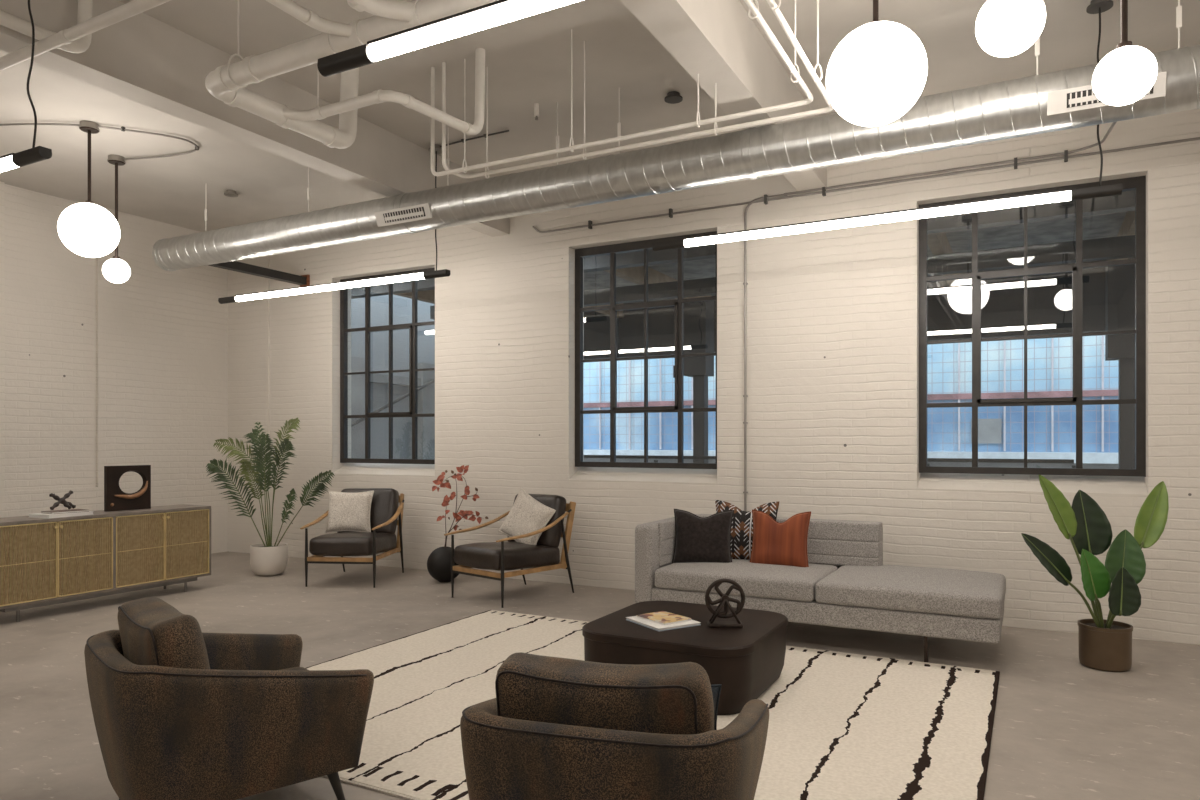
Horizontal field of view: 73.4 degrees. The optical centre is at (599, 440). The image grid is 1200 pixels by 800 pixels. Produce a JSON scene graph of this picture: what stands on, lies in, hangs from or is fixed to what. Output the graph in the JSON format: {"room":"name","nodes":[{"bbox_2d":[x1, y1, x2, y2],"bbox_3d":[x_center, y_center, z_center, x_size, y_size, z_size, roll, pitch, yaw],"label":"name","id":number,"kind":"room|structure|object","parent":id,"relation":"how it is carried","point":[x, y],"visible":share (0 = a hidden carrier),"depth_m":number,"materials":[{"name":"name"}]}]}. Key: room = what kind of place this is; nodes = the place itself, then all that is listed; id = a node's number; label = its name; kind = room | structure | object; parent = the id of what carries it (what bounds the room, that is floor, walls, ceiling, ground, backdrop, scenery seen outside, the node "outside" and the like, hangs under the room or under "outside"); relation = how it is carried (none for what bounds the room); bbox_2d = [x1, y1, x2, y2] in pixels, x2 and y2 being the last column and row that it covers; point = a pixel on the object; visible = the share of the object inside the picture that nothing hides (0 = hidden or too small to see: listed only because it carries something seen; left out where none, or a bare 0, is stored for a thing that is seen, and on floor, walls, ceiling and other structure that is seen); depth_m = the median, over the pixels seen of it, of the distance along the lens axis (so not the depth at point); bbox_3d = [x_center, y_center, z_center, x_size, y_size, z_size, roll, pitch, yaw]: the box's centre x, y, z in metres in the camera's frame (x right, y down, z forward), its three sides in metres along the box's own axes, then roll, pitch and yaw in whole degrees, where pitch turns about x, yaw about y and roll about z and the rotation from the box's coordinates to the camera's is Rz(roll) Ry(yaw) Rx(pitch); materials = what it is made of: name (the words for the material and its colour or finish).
{"room":"loft living room","nodes":[
{"label":"loft living room","id":0,"kind":"room"},
{"bbox_2d":[0,181,227,553],"bbox_3d":[-7.866,-0.625,5.957,0.250,4.250,11.500,0,0,28],"label":"wall","id":1,"kind":"structure","parent":0,"point":[96,372],"depth_m":9.45,"materials":[{"name":"white brick"}]},
{"bbox_2d":[0,0,1199,231],"bbox_3d":[-0.727,-2.825,2.270,16.020,0.150,11.920,0,0,28],"label":"ceiling","id":2,"kind":"structure","parent":0,"point":[528,59],"depth_m":6.23,"materials":[{"name":"paint"}]},
{"bbox_2d":[0,0,51,171],"bbox_3d":[-4.387,-2.135,5.086,3.170,1.228,0.144,0,0,28],"label":"linear light","id":3,"kind":"object","parent":2,"relation":"hanging from","point":[39,153],"visible":1,"depth_m":4.38,"materials":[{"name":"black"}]},
{"bbox_2d":[0,0,91,52],"bbox_3d":[-4.159,-2.505,2.677,0.081,0.492,4.805,0,0,28],"label":"riser pipe","id":4,"kind":"object","parent":2,"relation":"attached to","point":[82,44],"visible":0.68,"depth_m":4.59,"materials":[{"name":"white metal"}]},
{"bbox_2d":[0,0,170,70],"bbox_3d":[-4.599,-2.448,5.273,6.160,0.605,0.068,0,0,28],"label":"pipe","id":5,"kind":"object","parent":2,"relation":"hanging from","point":[66,36],"visible":1,"depth_m":4.27,"materials":[{"name":"white metal"}]},
{"bbox_2d":[57,121,119,257],"bbox_3d":[-4.426,-2.172,6.977,0.460,1.154,0.460,0,0,28],"label":"globe pendant","id":6,"kind":"object","parent":2,"relation":"hanging from","point":[87,229],"visible":1,"depth_m":6.85,"materials":[{"name":"white glass"}]},
{"bbox_2d":[0,123,198,159],"bbox_3d":[-5.173,-2.730,7.189,2.930,0.034,0.880,0,0,-16],"label":"cable","id":7,"kind":"object","parent":2,"relation":"attached to","point":[122,128],"visible":1,"depth_m":7.10,"materials":[{"name":"white metal"}]},
{"bbox_2d":[102,154,130,282],"bbox_3d":[-4.681,-2.139,7.793,0.236,1.221,0.236,0,0,28],"label":"globe pendant","id":8,"kind":"object","parent":2,"relation":"hanging from","point":[115,270],"visible":1,"depth_m":7.74,"materials":[{"name":"white glass"}]},
{"bbox_2d":[218,144,450,303],"bbox_3d":[-2.805,-2.135,8.186,3.180,1.228,0.144,0,0,28],"label":"linear light","id":9,"kind":"object","parent":2,"relation":"hanging from","point":[438,150],"visible":0.8,"depth_m":8.02,"materials":[{"name":"white plastic"}]},
{"bbox_2d":[205,0,497,148],"bbox_3d":[-0.360,-2.415,4.041,4.947,0.676,4.030,0,0,-6],"label":"drain pipe","id":10,"kind":"object","parent":2,"relation":"hanging from","point":[226,83],"visible":0.99,"depth_m":4.68,"materials":[{"name":"white metal"}]},
{"bbox_2d":[317,0,581,76],"bbox_3d":[0.249,-2.135,2.611,3.180,1.228,0.144,0,0,28],"label":"linear light","id":11,"kind":"object","parent":2,"relation":"hanging from","point":[499,12],"visible":1,"depth_m":3.05,"materials":[{"name":"white plastic"}]},
{"bbox_2d":[440,130,508,146],"bbox_3d":[-1.156,-2.734,7.284,0.801,0.022,0.036,0,0,29],"label":"cable","id":12,"kind":"object","parent":2,"relation":"attached to","point":[484,135],"visible":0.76,"depth_m":7.25,"materials":[{"name":"metal"}]},
{"bbox_2d":[534,103,538,120],"bbox_3d":[-0.517,-2.685,6.568,0.043,0.130,0.044,0,0,28],"label":"sprinkler","id":13,"kind":"object","parent":2,"relation":"attached to","point":[536,105],"visible":1,"depth_m":6.55,"materials":[{"name":"white metal"}]},
{"bbox_2d":[431,0,812,175],"bbox_3d":[-1.565,-2.341,2.355,2.809,0.819,6.680,0,0,28],"label":"pipe","id":14,"kind":"object","parent":2,"relation":"hanging from","point":[754,9],"visible":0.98,"depth_m":5.01,"materials":[{"name":"white metal"}]},
{"bbox_2d":[442,0,833,178],"bbox_3d":[-1.425,-2.341,2.379,2.793,0.819,6.855,0,0,28],"label":"pipe","id":15,"kind":"object","parent":2,"relation":"hanging from","point":[772,3],"visible":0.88,"depth_m":5.16,"materials":[{"name":"white metal"}]},
{"bbox_2d":[152,0,1199,270],"bbox_3d":[1.587,-2.314,5.491,14.452,0.872,0.371,0,0,28],"label":"spiral duct","id":16,"kind":"object","parent":2,"relation":"hanging from","point":[1066,99],"visible":0.96,"depth_m":5.75,"materials":[{"name":"silver metal"}]},
{"bbox_2d":[374,203,432,226],"bbox_3d":[-1.735,-1.989,7.090,0.620,0.124,0.061,0,0,28],"label":"air vent","id":17,"kind":"object","parent":16,"relation":"attached to","point":[401,215],"depth_m":7.08,"materials":[{"name":"silver metal"}]},
{"bbox_2d":[1047,71,1166,115],"bbox_3d":[2.896,-1.989,4.617,0.580,0.124,0.061,0,0,28],"label":"air vent","id":18,"kind":"object","parent":16,"relation":"attached to","point":[1078,98],"depth_m":4.67,"materials":[{"name":"white metal"}]},
{"bbox_2d":[826,0,927,126],"bbox_3d":[1.349,-2.152,3.939,0.470,1.194,0.470,0,0,28],"label":"globe pendant","id":19,"kind":"object","parent":2,"relation":"hanging from","point":[877,72],"visible":1,"depth_m":3.78,"materials":[{"name":"white glass"}]},
{"bbox_2d":[652,0,1121,250],"bbox_3d":[1.826,-2.135,5.713,3.160,1.228,0.144,0,0,28],"label":"linear light","id":20,"kind":"object","parent":2,"relation":"hanging from","point":[1096,6],"visible":0.9,"depth_m":5.50,"materials":[{"name":"white plastic"}]},
{"bbox_2d":[975,0,1045,56],"bbox_3d":[2.111,-2.371,4.144,0.324,0.756,0.324,0,0,28],"label":"globe pendant","id":21,"kind":"object","parent":2,"relation":"hanging from","point":[1004,28],"visible":1,"depth_m":4.05,"materials":[{"name":"white glass"}]},
{"bbox_2d":[1092,0,1157,105],"bbox_3d":[2.328,-2.123,3.575,0.244,1.251,0.244,0,0,28],"label":"globe pendant","id":22,"kind":"object","parent":2,"relation":"hanging from","point":[1128,72],"visible":1,"depth_m":3.51,"materials":[{"name":"white glass"}]},
{"bbox_2d":[0,551,1199,799],"bbox_3d":[-0.772,1.560,2.237,16.270,0.120,12.020,0,0,28],"label":"floor","id":23,"kind":"structure","parent":0,"point":[1064,728],"depth_m":5.36,"materials":[{"name":"concrete"}]},
{"bbox_2d":[0,504,210,621],"bbox_3d":[-4.608,1.080,7.429,0.472,0.840,1.965,0,0,28],"label":"credenza","id":24,"kind":"object","parent":23,"relation":"on","point":[44,561],"visible":0.98,"depth_m":7.22,"materials":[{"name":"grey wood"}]},
{"bbox_2d":[29,511,93,517],"bbox_3d":[-4.740,0.645,7.088,0.260,0.029,0.400,0,0,22],"label":"book","id":25,"kind":"object","parent":24,"relation":"on","point":[36,515],"visible":0.79,"depth_m":6.96,"materials":[{"name":"white paper"}]},
{"bbox_2d":[41,509,88,513],"bbox_3d":[-4.726,0.622,7.115,0.200,0.016,0.300,0,0,33],"label":"book","id":26,"kind":"object","parent":25,"relation":"on","point":[67,510],"visible":1,"depth_m":7.07,"materials":[{"name":"white paper"}]},
{"bbox_2d":[49,490,75,509],"bbox_3d":[-4.726,0.520,7.083,0.197,0.163,0.161,0,0,-36],"label":"sculpture","id":27,"kind":"object","parent":26,"relation":"on","point":[69,505],"visible":1,"depth_m":7.07,"materials":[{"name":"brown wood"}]},
{"bbox_2d":[104,465,150,511],"bbox_3d":[-4.498,0.447,7.683,0.072,0.425,0.410,0,0,32],"label":"sculpture","id":28,"kind":"object","parent":24,"relation":"on","point":[115,499],"visible":1,"depth_m":7.64,"materials":[{"name":"brown wood"}]},
{"bbox_2d":[84,595,373,799],"bbox_3d":[-1.543,1.075,3.321,0.945,0.857,0.893,0,0,-41],"label":"armchair","id":29,"kind":"object","parent":23,"relation":"on","point":[180,711],"visible":1,"depth_m":2.97,"materials":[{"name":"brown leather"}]},
{"bbox_2d":[117,595,207,668],"bbox_3d":[-1.717,0.865,3.173,0.247,0.436,0.673,0,0,-41],"label":"cushion","id":30,"kind":"object","parent":29,"relation":"on","point":[151,632],"depth_m":2.97,"materials":[{"name":"brown leather"}]},
{"bbox_2d":[281,667,307,669],"bbox_3d":[-1.481,1.138,3.374,0.780,0.159,0.730,0,0,-41],"label":"seat cushion","id":31,"kind":"object","parent":29,"relation":"on","point":[282,668],"depth_m":3.78,"materials":[{"name":"brown leather"}]},
{"bbox_2d":[206,418,334,575],"bbox_3d":[-3.669,0.615,9.017,1.428,1.770,0.554,0,0,3],"label":"potted palm","id":32,"kind":"object","parent":23,"relation":"on","point":[268,558],"visible":1,"depth_m":8.93,"materials":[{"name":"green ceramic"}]},
{"bbox_2d":[250,543,287,575],"bbox_3d":[-3.713,1.333,9.034,0.396,0.335,0.396,0,0,28],"label":"pot","id":33,"kind":"object","parent":32,"relation":"attached to","point":[266,559],"depth_m":8.88,"materials":[{"name":"white ceramic"}]},
{"bbox_2d":[300,488,403,587],"bbox_3d":[-2.628,1.017,8.710,0.864,0.971,1.058,0,0,5],"label":"lounge chair","id":34,"kind":"object","parent":23,"relation":"on","point":[385,511],"visible":0.81,"depth_m":8.47,"materials":[{"name":"black leather"}]},
{"bbox_2d":[325,491,373,532],"bbox_3d":[-2.751,0.778,8.838,0.512,0.460,0.192,0,0,2],"label":"throw pillow","id":35,"kind":"object","parent":34,"relation":"on","point":[347,511],"visible":1,"depth_m":8.78,"materials":[{"name":"beige fabric"}]},
{"bbox_2d":[309,532,395,556],"bbox_3d":[-2.633,1.098,8.637,0.686,0.248,0.850,0,0,5],"label":"seat cushion","id":36,"kind":"object","parent":34,"relation":"on","point":[352,544],"depth_m":8.24,"materials":[{"name":"brown leather"}]},
{"bbox_2d":[338,488,398,533],"bbox_3d":[-2.604,0.795,9.025,0.681,0.528,0.278,0,0,5],"label":"cushion","id":37,"kind":"object","parent":34,"relation":"on","point":[385,502],"depth_m":8.94,"materials":[{"name":"brown leather"}]},
{"bbox_2d":[427,546,459,581],"bbox_3d":[-1.658,1.316,8.594,0.373,0.368,0.373,0,0,28],"label":"round vase","id":38,"kind":"object","parent":23,"relation":"on","point":[439,560],"visible":0.84,"depth_m":8.45,"materials":[{"name":"black ceramic"}]},
{"bbox_2d":[432,465,487,547],"bbox_3d":[-1.487,0.714,8.592,0.609,0.917,0.176,0,0,0],"label":"leafy branch","id":39,"kind":"object","parent":38,"relation":"on","point":[439,480],"visible":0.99,"depth_m":8.58,"materials":[{"name":"red plant"}]},
{"bbox_2d":[444,494,575,607],"bbox_3d":[-0.847,1.017,7.817,0.864,0.971,1.058,0,0,42],"label":"lounge chair","id":40,"kind":"object","parent":23,"relation":"on","point":[501,555],"visible":0.86,"depth_m":7.62,"materials":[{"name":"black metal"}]},
{"bbox_2d":[453,541,559,570],"bbox_3d":[-0.895,1.098,7.763,0.686,0.248,0.850,0,0,42],"label":"seat cushion","id":41,"kind":"object","parent":40,"relation":"on","point":[542,556],"depth_m":7.53,"materials":[{"name":"brown leather"}]},
{"bbox_2d":[498,488,555,544],"bbox_3d":[-0.724,0.784,7.901,0.664,0.634,0.226,0,0,44],"label":"throw pillow","id":42,"kind":"object","parent":40,"relation":"on","point":[526,515],"visible":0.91,"depth_m":7.83,"materials":[{"name":"beige fabric"}]},
{"bbox_2d":[508,494,565,546],"bbox_3d":[-0.639,0.795,8.055,0.681,0.528,0.278,0,0,42],"label":"cushion","id":43,"kind":"object","parent":40,"relation":"on","point":[551,537],"depth_m":7.83,"materials":[{"name":"beige fabric"}]},
{"bbox_2d":[460,650,768,799],"bbox_3d":[0.069,1.075,2.619,0.893,0.857,0.945,0,0,16],"label":"armchair","id":44,"kind":"object","parent":23,"relation":"on","point":[552,728],"visible":1,"depth_m":2.24,"materials":[{"name":"brown leather"}]},
{"bbox_2d":[494,650,713,734],"bbox_3d":[0.003,0.865,2.401,0.673,0.436,0.247,0,0,16],"label":"cushion","id":45,"kind":"object","parent":44,"relation":"on","point":[531,686],"depth_m":2.30,"materials":[{"name":"brown leather"}]},
{"bbox_2d":[708,684,721,729],"bbox_3d":[0.187,0.902,2.557,0.406,0.304,0.123,0,0,18],"label":"table leg","id":46,"kind":"object","parent":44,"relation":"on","point":[714,690],"visible":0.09,"depth_m":2.48,"materials":[{"name":"black metal"}]},
{"bbox_2d":[306,610,999,799],"bbox_3d":[0.058,1.492,4.749,4.032,0.013,3.257,0,0,28],"label":"rug","id":47,"kind":"object","parent":23,"relation":"on","point":[842,726],"visible":0.59,"depth_m":4.37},
{"bbox_2d":[582,601,787,714],"bbox_3d":[0.537,1.294,4.934,1.050,0.384,1.070,0,0,28],"label":"coffee table","id":48,"kind":"object","parent":47,"relation":"on","point":[747,660],"visible":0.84,"depth_m":4.56,"materials":[{"name":"brown wood"}]},
{"bbox_2d":[626,616,700,630],"bbox_3d":[0.382,1.093,4.886,0.310,0.016,0.350,0,0,-31],"label":"book","id":49,"kind":"object","parent":48,"relation":"on","point":[649,624],"visible":0.6,"depth_m":4.79,"materials":[{"name":"white paper"}]},
{"bbox_2d":[637,611,690,624],"bbox_3d":[0.389,1.079,4.911,0.214,0.013,0.264,0,0,-36],"label":"magazine","id":50,"kind":"object","parent":49,"relation":"on","point":[661,617],"visible":1,"depth_m":4.89,"materials":[{"name":"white paper"}]},
{"bbox_2d":[705,578,744,627],"bbox_3d":[0.744,0.960,4.789,0.238,0.284,0.090,0,0,2],"label":"sculpture","id":51,"kind":"object","parent":48,"relation":"on","point":[724,599],"visible":1,"depth_m":4.78,"materials":[{"name":"metal"}]},
{"bbox_2d":[635,514,1005,662],"bbox_3d":[1.676,1.076,6.242,2.618,0.848,1.140,0,0,28],"label":"sofa","id":52,"kind":"object","parent":23,"relation":"on","point":[846,583],"visible":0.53,"depth_m":5.84,"materials":[{"name":"grey fabric"}]},
{"bbox_2d":[672,509,733,562],"bbox_3d":[0.841,0.791,6.592,0.500,0.457,0.205,0,0,15],"label":"throw pillow","id":53,"kind":"object","parent":52,"relation":"on","point":[697,539],"visible":0.94,"depth_m":6.53,"materials":[{"name":"grey fabric"}]},
{"bbox_2d":[655,559,837,601],"bbox_3d":[1.169,1.073,6.378,1.250,0.195,0.899,0,0,28],"label":"seat cushion","id":54,"kind":"object","parent":52,"relation":"on","point":[759,582],"depth_m":6.08,"materials":[{"name":"grey fabric"}]},
{"bbox_2d":[715,500,778,559],"bbox_3d":[1.219,0.762,6.755,0.551,0.519,0.197,0,0,22],"label":"throw pillow","id":55,"kind":"object","parent":52,"relation":"on","point":[742,521],"visible":0.37,"depth_m":6.70,"materials":[{"name":"multicoloured fabric"}]},
{"bbox_2d":[750,509,810,566],"bbox_3d":[1.434,0.792,6.431,0.480,0.468,0.187,0,0,24],"label":"throw pillow","id":56,"kind":"object","parent":52,"relation":"on","point":[774,542],"visible":0.86,"depth_m":6.37,"materials":[{"name":"orange fabric"}]},
{"bbox_2d":[816,564,1005,618],"bbox_3d":[2.302,1.072,5.907,1.199,0.196,1.140,0,0,28],"label":"seat cushion","id":57,"kind":"object","parent":52,"relation":"on","point":[893,591],"depth_m":5.53,"materials":[{"name":"grey fabric"}]},
{"bbox_2d":[1021,474,1168,671],"bbox_3d":[3.290,0.861,5.335,0.977,1.270,0.367,0,0,11],"label":"potted plant","id":58,"kind":"object","parent":23,"relation":"on","point":[1104,645],"visible":1,"depth_m":5.34,"materials":[{"name":"green plant"}]},
{"bbox_2d":[1077,619,1132,671],"bbox_3d":[3.356,1.355,5.350,0.314,0.281,0.314,0,0,28],"label":"pot","id":59,"kind":"object","parent":58,"relation":"attached to","point":[1104,645],"depth_m":5.24,"materials":[{"name":"brown ceramic"}]},
{"bbox_2d":[228,109,1199,644],"bbox_3d":[1.932,-0.625,7.408,16.170,4.250,0.350,0,0,28],"label":"wall","id":60,"kind":"structure","parent":0,"point":[833,314],"depth_m":7.42,"materials":[{"name":"white brick"}]},
{"bbox_2d":[0,0,508,236],"bbox_3d":[-3.800,-2.505,3.786,0.230,0.490,11.500,0,0,28],"label":"ceiling beam","id":61,"kind":"structure","parent":60,"relation":"attached to","point":[141,58],"depth_m":5.54,"materials":[{"name":"paint"}]},
{"bbox_2d":[208,261,309,286],"bbox_3d":[-4.105,-2.035,9.614,0.150,0.160,1.495,0,0,28],"label":"bracket","id":62,"kind":"object","parent":60,"relation":"attached to","point":[302,280],"visible":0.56,"depth_m":9.67,"materials":[{"name":"black metal"}]},
{"bbox_2d":[340,267,434,463],"bbox_3d":[-2.553,-0.883,9.819,1.633,2.314,0.082,0,0,28],"label":"window","id":63,"kind":"structure","parent":60,"relation":"in","point":[413,369],"depth_m":9.83,"materials":[{"name":"metal"}]},
{"bbox_2d":[575,231,716,468],"bbox_3d":[0.468,-0.883,8.204,1.639,2.314,0.085,0,0,28],"label":"window","id":64,"kind":"structure","parent":60,"relation":"in","point":[612,250],"depth_m":8.23,"materials":[{"name":"metal"}]},
{"bbox_2d":[621,0,826,190],"bbox_3d":[-0.792,-2.505,2.180,0.250,0.490,11.500,0,0,28],"label":"ceiling beam","id":65,"kind":"structure","parent":60,"relation":"attached to","point":[717,40],"depth_m":4.99,"materials":[{"name":"paint"}]},
{"bbox_2d":[533,122,1199,511],"bbox_3d":[3.743,-0.429,5.425,10.907,3.757,1.500,0,0,28],"label":"conduit","id":66,"kind":"object","parent":60,"relation":"attached to","point":[766,198],"visible":0.96,"depth_m":7.17,"materials":[{"name":"grey metal"}]},
{"bbox_2d":[919,175,1145,476],"bbox_3d":[3.487,-0.883,6.594,1.632,2.314,0.082,0,0,28],"label":"window","id":67,"kind":"structure","parent":60,"relation":"in","point":[1138,184],"depth_m":6.46,"materials":[{"name":"metal"}]},
{"label":"outside","id":68,"kind":"structure","parent":0,"visible":0},
{"bbox_3d":[6.565,1.650,14.417,26.000,0.300,16.380,0,0,28],"label":"ground","id":69,"kind":"structure","parent":68,"visible":0},
{"bbox_2d":[351,295,434,458],"bbox_3d":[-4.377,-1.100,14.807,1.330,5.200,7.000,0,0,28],"label":"window glass","id":70,"kind":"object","parent":69,"relation":"on","point":[379,305],"visible":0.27,"depth_m":14.92,"materials":[{"name":"glass"}]},
{"bbox_2d":[351,190,1134,468],"bbox_3d":[4.969,-0.635,9.731,18.400,4.270,6.550,0,0,28],"label":"canopy","id":71,"kind":"object","parent":69,"relation":"on","point":[1109,221],"visible":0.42,"depth_m":11.94,"materials":[{"name":"metal"}]},
{"bbox_2d":[584,455,1075,467],"bbox_3d":[1.214,0.845,10.235,8.340,1.310,0.040,0,0,28],"label":"window sill","id":72,"kind":"structure","parent":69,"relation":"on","point":[585,456],"depth_m":8.82,"materials":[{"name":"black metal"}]},
{"bbox_2d":[584,335,1117,468],"bbox_3d":[7.608,-2.500,16.371,26.000,8.000,0.750,0,0,28],"label":"block building","id":73,"kind":"structure","parent":69,"relation":"on","point":[1051,430],"depth_m":16.24,"materials":[{"name":"glass"}]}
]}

